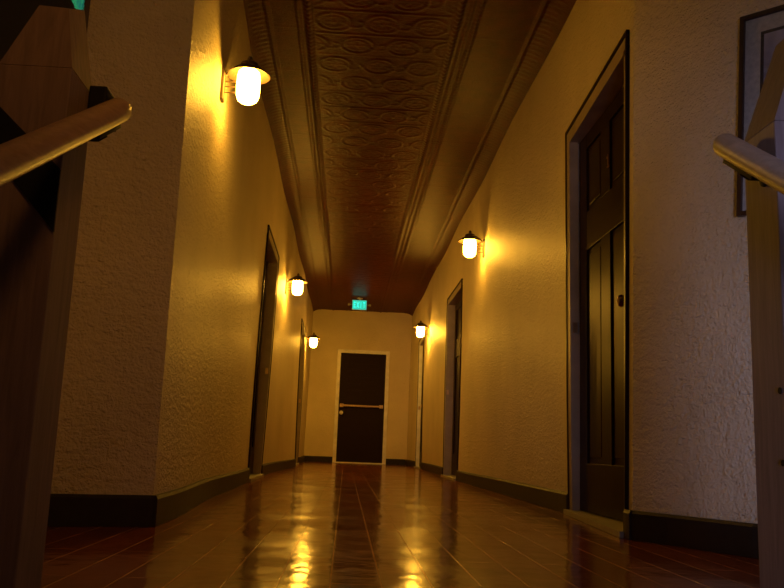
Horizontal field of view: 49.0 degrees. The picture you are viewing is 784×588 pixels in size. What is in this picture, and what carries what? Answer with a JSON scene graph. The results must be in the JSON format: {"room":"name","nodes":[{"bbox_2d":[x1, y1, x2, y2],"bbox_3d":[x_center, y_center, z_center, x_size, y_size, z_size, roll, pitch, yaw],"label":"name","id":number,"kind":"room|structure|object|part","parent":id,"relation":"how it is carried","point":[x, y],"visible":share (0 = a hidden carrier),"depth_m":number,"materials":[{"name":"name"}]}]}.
{"room":"hotel corridor","nodes":[
{"label":"hotel corridor","id":0,"kind":"room"},
{"bbox_2d":[51,0,194,494],"bbox_3d":[-1.516,-0.624,3.060,1.500,2.790,0.158,6,-11,-19],"label":"wall","id":1,"kind":"structure","parent":0,"point":[109,418],"depth_m":3.10,"materials":[{"name":"paint"}]},
{"bbox_2d":[0,0,90,60],"bbox_3d":[-1.405,-1.081,3.065,0.620,0.800,0.022,6,-11,-20],"label":"framed picture","id":2,"kind":"object","parent":1,"relation":"attached to","point":[14,14],"visible":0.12,"depth_m":3.08,"materials":[{"name":"brown wood"}]},
{"bbox_2d":[84,0,90,29],"bbox_3d":[-1.405,-1.081,3.065,0.620,0.800,0.022,6,-11,-20],"label":"picture frame","id":3,"kind":"object","parent":2,"relation":"attached to","point":[86,2],"depth_m":3.16,"materials":[{"name":"brown wood"}]},
{"bbox_2d":[47,494,153,526],"bbox_3d":[-1.544,0.685,2.759,1.500,0.105,0.057,6,-11,-19],"label":"baseboard","id":4,"kind":"structure","parent":1,"relation":"attached to","point":[94,510],"depth_m":2.92,"materials":[{"name":"paint"}]},
{"bbox_2d":[153,0,312,494],"bbox_3d":[-1.250,0.538,9.486,0.248,2.790,12.724,3,-10,-3],"label":"wall","id":5,"kind":"structure","parent":0,"point":[231,189],"depth_m":4.63,"materials":[{"name":"paint"}]},
{"bbox_2d":[149,468,249,526],"bbox_3d":[-0.995,1.078,4.831,0.078,0.105,3.769,3,-10,-4],"label":"baseboard","id":6,"kind":"structure","parent":5,"relation":"attached to","point":[167,506],"depth_m":3.77,"materials":[{"name":"paint"}]},
{"bbox_2d":[219,56,269,104],"bbox_3d":[-0.722,-1.047,4.204,0.252,0.244,0.208,3,-10,-3],"label":"wall lamp","id":7,"kind":"object","parent":5,"relation":"attached to","point":[248,76],"visible":0.95,"depth_m":4.16,"materials":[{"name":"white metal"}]},
{"bbox_3d":[-0.762,-1.054,4.203,0.124,0.156,0.016,3,-10,-3],"label":"arm","id":8,"kind":"part","parent":7,"relation":"part of","materials":[{"name":"brown metal"}]},
{"bbox_2d":[236,67,259,104],"bbox_3d":[-0.702,-1.010,4.199,0.116,0.172,0.116,3,-10,-3],"label":"globe","id":9,"kind":"object","parent":7,"relation":"on","point":[247,79],"depth_m":4.16,"materials":[{"name":"white glass"}]},
{"bbox_2d":[248,225,279,481],"bbox_3d":[-1.165,0.546,7.447,0.183,2.059,1.230,3,-10,-3],"label":"door","id":10,"kind":"structure","parent":5,"relation":"in","point":[263,364],"depth_m":7.90,"materials":[{"name":"paint"}]},
{"bbox_2d":[262,459,295,474],"bbox_3d":[-1.281,1.968,9.864,0.074,0.105,4.052,2,-10,-1],"label":"baseboard","id":11,"kind":"structure","parent":5,"relation":"attached to","point":[272,467],"depth_m":9.43,"materials":[{"name":"paint"}]},
{"bbox_2d":[285,273,306,294],"bbox_3d":[-1.048,-0.107,9.359,0.252,0.244,0.208,3,-10,-3],"label":"wall lamp","id":12,"kind":"object","parent":5,"relation":"attached to","point":[297,282],"visible":0.97,"depth_m":9.31,"materials":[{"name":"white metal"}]},
{"bbox_2d":[292,281,302,294],"bbox_3d":[-1.027,-0.071,9.354,0.116,0.172,0.116,3,-10,-3],"label":"globe","id":13,"kind":"object","parent":12,"relation":"on","point":[297,286],"depth_m":9.31,"materials":[{"name":"white glass"}]},
{"bbox_2d":[295,319,305,465],"bbox_3d":[-1.392,1.471,12.656,0.172,2.059,1.300,3,-10,-3],"label":"door","id":14,"kind":"structure","parent":5,"relation":"in","point":[303,330],"depth_m":13.17,"materials":[{"name":"paint"}]},
{"bbox_2d":[298,456,304,463],"bbox_3d":[-1.522,2.755,14.311,0.062,0.105,2.436,3,-10,-3],"label":"baseboard","id":15,"kind":"structure","parent":5,"relation":"attached to","point":[301,459],"depth_m":13.95,"materials":[{"name":"paint"}]},
{"bbox_2d":[305,333,319,347],"bbox_3d":[-1.278,0.737,13.784,0.252,0.244,0.208,3,-10,-3],"label":"wall lamp","id":16,"kind":"object","parent":5,"relation":"attached to","point":[313,338],"visible":0.95,"depth_m":13.74,"materials":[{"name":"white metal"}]},
{"bbox_2d":[310,338,316,347],"bbox_3d":[-1.258,0.773,13.778,0.116,0.172,0.116,3,-10,-3],"label":"globe","id":17,"kind":"object","parent":16,"relation":"on","point":[313,341],"depth_m":13.73,"materials":[{"name":"white glass"}]},
{"bbox_2d":[304,309,411,462],"bbox_3d":[-0.586,1.706,15.867,2.269,2.790,0.160,3,-10,-3],"label":"wall","id":18,"kind":"structure","parent":0,"point":[336,329],"depth_m":15.85,"materials":[{"name":"paint"}]},
{"bbox_2d":[304,456,331,462],"bbox_3d":[-1.331,2.978,15.516,0.509,0.105,0.028,3,-10,-3],"label":"baseboard","id":19,"kind":"structure","parent":18,"relation":"attached to","point":[307,458],"depth_m":15.50,"materials":[{"name":"paint"}]},
{"bbox_2d":[332,349,389,464],"bbox_3d":[-0.560,2.056,15.745,0.965,2.059,0.162,3,-10,-3],"label":"door","id":20,"kind":"structure","parent":18,"relation":"in","point":[362,379],"depth_m":15.74,"materials":[{"name":"paint"}]},
{"bbox_2d":[386,459,405,464],"bbox_3d":[0.093,3.045,15.582,0.415,0.105,0.028,3,-10,-3],"label":"baseboard","id":21,"kind":"structure","parent":18,"relation":"attached to","point":[388,461],"depth_m":15.57,"materials":[{"name":"paint"}]},
{"bbox_2d":[41,462,759,587],"bbox_3d":[-0.502,1.830,8.481,4.350,0.050,14.530,3,-10,-3],"label":"floor","id":22,"kind":"structure","parent":0,"point":[307,524],"depth_m":2.65,"materials":[{"name":"brown wood"}]},
{"bbox_2d":[0,5,91,587],"bbox_3d":[-0.662,-0.016,1.546,0.131,1.124,0.134,3,-10,-3],"label":"newel post","id":23,"kind":"object","parent":22,"relation":"on","point":[45,74],"visible":0.81,"depth_m":1.51,"materials":[{"name":"brown wood"}]},
{"bbox_2d":[0,86,131,186],"bbox_3d":[-0.523,-0.055,0.820,0.074,0.974,1.710,3,-10,-3],"label":"handrail","id":24,"kind":"object","parent":23,"relation":"attached to","point":[105,114],"visible":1,"depth_m":1.33,"materials":[{"name":"brown wood"}]},
{"bbox_2d":[744,39,783,587],"bbox_3d":[0.778,0.040,1.647,0.132,1.159,0.130,3,-10,-3],"label":"newel post","id":25,"kind":"object","parent":22,"relation":"on","point":[764,205],"visible":0.91,"depth_m":1.64,"materials":[{"name":"brown wood"}]},
{"bbox_2d":[713,133,783,194],"bbox_3d":[0.712,0.049,0.881,0.070,1.042,1.632,3,-10,-3],"label":"handrail","id":26,"kind":"object","parent":25,"relation":"attached to","point":[752,163],"visible":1,"depth_m":1.60,"materials":[{"name":"brown wood"}]},
{"bbox_2d":[243,0,576,315],"bbox_3d":[-0.199,-0.786,9.775,1.889,0.124,12.770,3,-10,-3],"label":"ceiling","id":27,"kind":"structure","parent":0,"point":[387,119],"depth_m":6.53,"materials":[{"name":"metal"}]},
{"bbox_2d":[348,298,370,310],"bbox_3d":[-0.551,0.171,14.585,0.400,0.208,0.100,3,-10,-3],"label":"exit sign","id":28,"kind":"object","parent":27,"relation":"hanging from","point":[359,304],"visible":1,"depth_m":14.56,"materials":[{"name":"teal plastic"}]},
{"bbox_2d":[407,0,633,509],"bbox_3d":[0.745,0.640,9.630,0.286,2.790,12.618,3,-10,-3],"label":"wall","id":29,"kind":"structure","parent":0,"point":[513,426],"depth_m":5.85,"materials":[{"name":"paint"}]},
{"bbox_2d":[405,459,414,466],"bbox_3d":[0.333,2.905,14.746,0.056,0.105,1.726,3,-10,-4],"label":"baseboard","id":30,"kind":"structure","parent":29,"relation":"attached to","point":[411,463],"depth_m":14.72,"materials":[{"name":"paint"}]},
{"bbox_2d":[414,333,424,468],"bbox_3d":[0.480,1.709,13.585,0.129,2.059,1.010,3,-10,-3],"label":"door","id":31,"kind":"structure","parent":29,"relation":"in","point":[418,458],"depth_m":13.93,"materials":[{"name":"paint"}]},
{"bbox_2d":[414,321,429,336],"bbox_3d":[0.436,0.507,12.474,0.252,0.244,0.208,3,-10,-3],"label":"wall lamp","id":32,"kind":"object","parent":29,"relation":"attached to","point":[420,326],"visible":0.96,"depth_m":12.43,"materials":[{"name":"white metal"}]},
{"bbox_2d":[416,327,423,336],"bbox_3d":[0.413,0.542,12.466,0.116,0.172,0.116,3,-10,-3],"label":"globe","id":33,"kind":"object","parent":32,"relation":"on","point":[420,330],"depth_m":12.42,"materials":[{"name":"white glass"}]},
{"bbox_2d":[420,462,442,475],"bbox_3d":[0.532,2.310,11.382,0.068,0.105,3.140,3,-10,-2],"label":"baseboard","id":34,"kind":"structure","parent":29,"relation":"attached to","point":[438,470],"depth_m":11.15,"materials":[{"name":"paint"}]},
{"bbox_2d":[441,278,462,480],"bbox_3d":[0.705,0.965,9.382,0.159,2.059,1.300,3,-10,-3],"label":"door","id":35,"kind":"structure","parent":29,"relation":"in","point":[454,301],"depth_m":9.83,"materials":[{"name":"paint"}]},
{"bbox_2d":[458,231,484,257],"bbox_3d":[0.710,-0.441,7.602,0.252,0.244,0.208,3,-10,-3],"label":"wall lamp","id":36,"kind":"object","parent":29,"relation":"attached to","point":[469,242],"visible":0.99,"depth_m":7.56,"materials":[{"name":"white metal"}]},
{"bbox_2d":[463,239,475,257],"bbox_3d":[0.687,-0.407,7.595,0.116,0.172,0.116,3,-10,-3],"label":"globe","id":37,"kind":"object","parent":36,"relation":"on","point":[469,245],"depth_m":7.55,"materials":[{"name":"white glass"}]},
{"bbox_2d":[456,470,567,511],"bbox_3d":[0.800,1.447,6.507,0.066,0.105,4.216,3,-10,-3],"label":"baseboard","id":38,"kind":"structure","parent":29,"relation":"attached to","point":[557,500],"depth_m":5.63,"materials":[{"name":"paint"}]},
{"bbox_2d":[563,29,629,537],"bbox_3d":[1.004,0.015,4.013,0.192,2.059,1.242,2,-10,2],"label":"door","id":39,"kind":"structure","parent":29,"relation":"in","point":[597,353],"depth_m":4.17,"materials":[{"name":"paint"}]},
{"bbox_3d":[0.961,0.177,4.513,0.026,0.055,0.004,3,-10,-3],"label":"strike plate","id":40,"kind":"part","parent":39,"relation":"part of","materials":[{"name":"gold metal"}]},
{"bbox_3d":[1.037,-0.619,4.393,0.007,0.287,0.192,3,-10,-3],"label":"raised panel","id":41,"kind":"part","parent":39,"relation":"part of","materials":[{"name":"brown paint"}]},
{"bbox_3d":[1.002,0.284,4.231,0.007,1.023,0.192,3,-10,-3],"label":"raised panel","id":42,"kind":"part","parent":39,"relation":"part of","materials":[{"name":"brown paint"}]},
{"bbox_3d":[1.060,-0.692,3.979,0.007,0.287,0.229,3,-10,-3],"label":"raised panel","id":43,"kind":"part","parent":39,"relation":"part of","materials":[{"name":"brown paint"}]},
{"bbox_3d":[1.025,0.211,3.817,0.007,1.023,0.229,3,-10,-3],"label":"raised panel","id":44,"kind":"part","parent":39,"relation":"part of","materials":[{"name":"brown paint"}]},
{"bbox_3d":[0.995,0.030,3.671,0.070,0.060,0.060,3,-10,-3],"label":"knob","id":45,"kind":"part","parent":39,"relation":"part of","materials":[{"name":"black metal"}]},
{"bbox_2d":[623,509,632,539],"bbox_3d":[0.896,0.859,3.204,0.054,0.105,0.081,3,-10,-3],"label":"baseboard","id":46,"kind":"structure","parent":29,"relation":"attached to","point":[626,513],"depth_m":3.19,"materials":[{"name":"paint"}]},
{"bbox_2d":[633,0,783,523],"bbox_3d":[1.493,-0.552,2.812,0.220,2.790,1.651,10,-13,-38],"label":"wall","id":47,"kind":"structure","parent":0,"point":[694,438],"depth_m":3.12,"materials":[{"name":"paint"}]},
{"bbox_2d":[630,510,758,558],"bbox_3d":[1.389,0.758,2.533,0.120,0.105,1.654,10,-13,-38],"label":"baseboard","id":48,"kind":"structure","parent":47,"relation":"attached to","point":[705,534],"depth_m":2.92,"materials":[{"name":"paint"}]},
{"bbox_2d":[736,4,783,216],"bbox_3d":[1.398,-0.634,2.787,0.022,0.748,0.597,11,-14,-42],"label":"framed picture","id":49,"kind":"object","parent":47,"relation":"attached to","point":[760,33],"visible":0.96,"depth_m":2.97,"materials":[{"name":"brown wood"}]},
{"bbox_2d":[763,29,783,82],"bbox_3d":[1.399,-0.634,2.788,0.001,0.574,0.422,11,-14,-42],"label":"art print","id":50,"kind":"object","parent":49,"relation":"attached to","point":[771,37],"depth_m":2.95}
]}

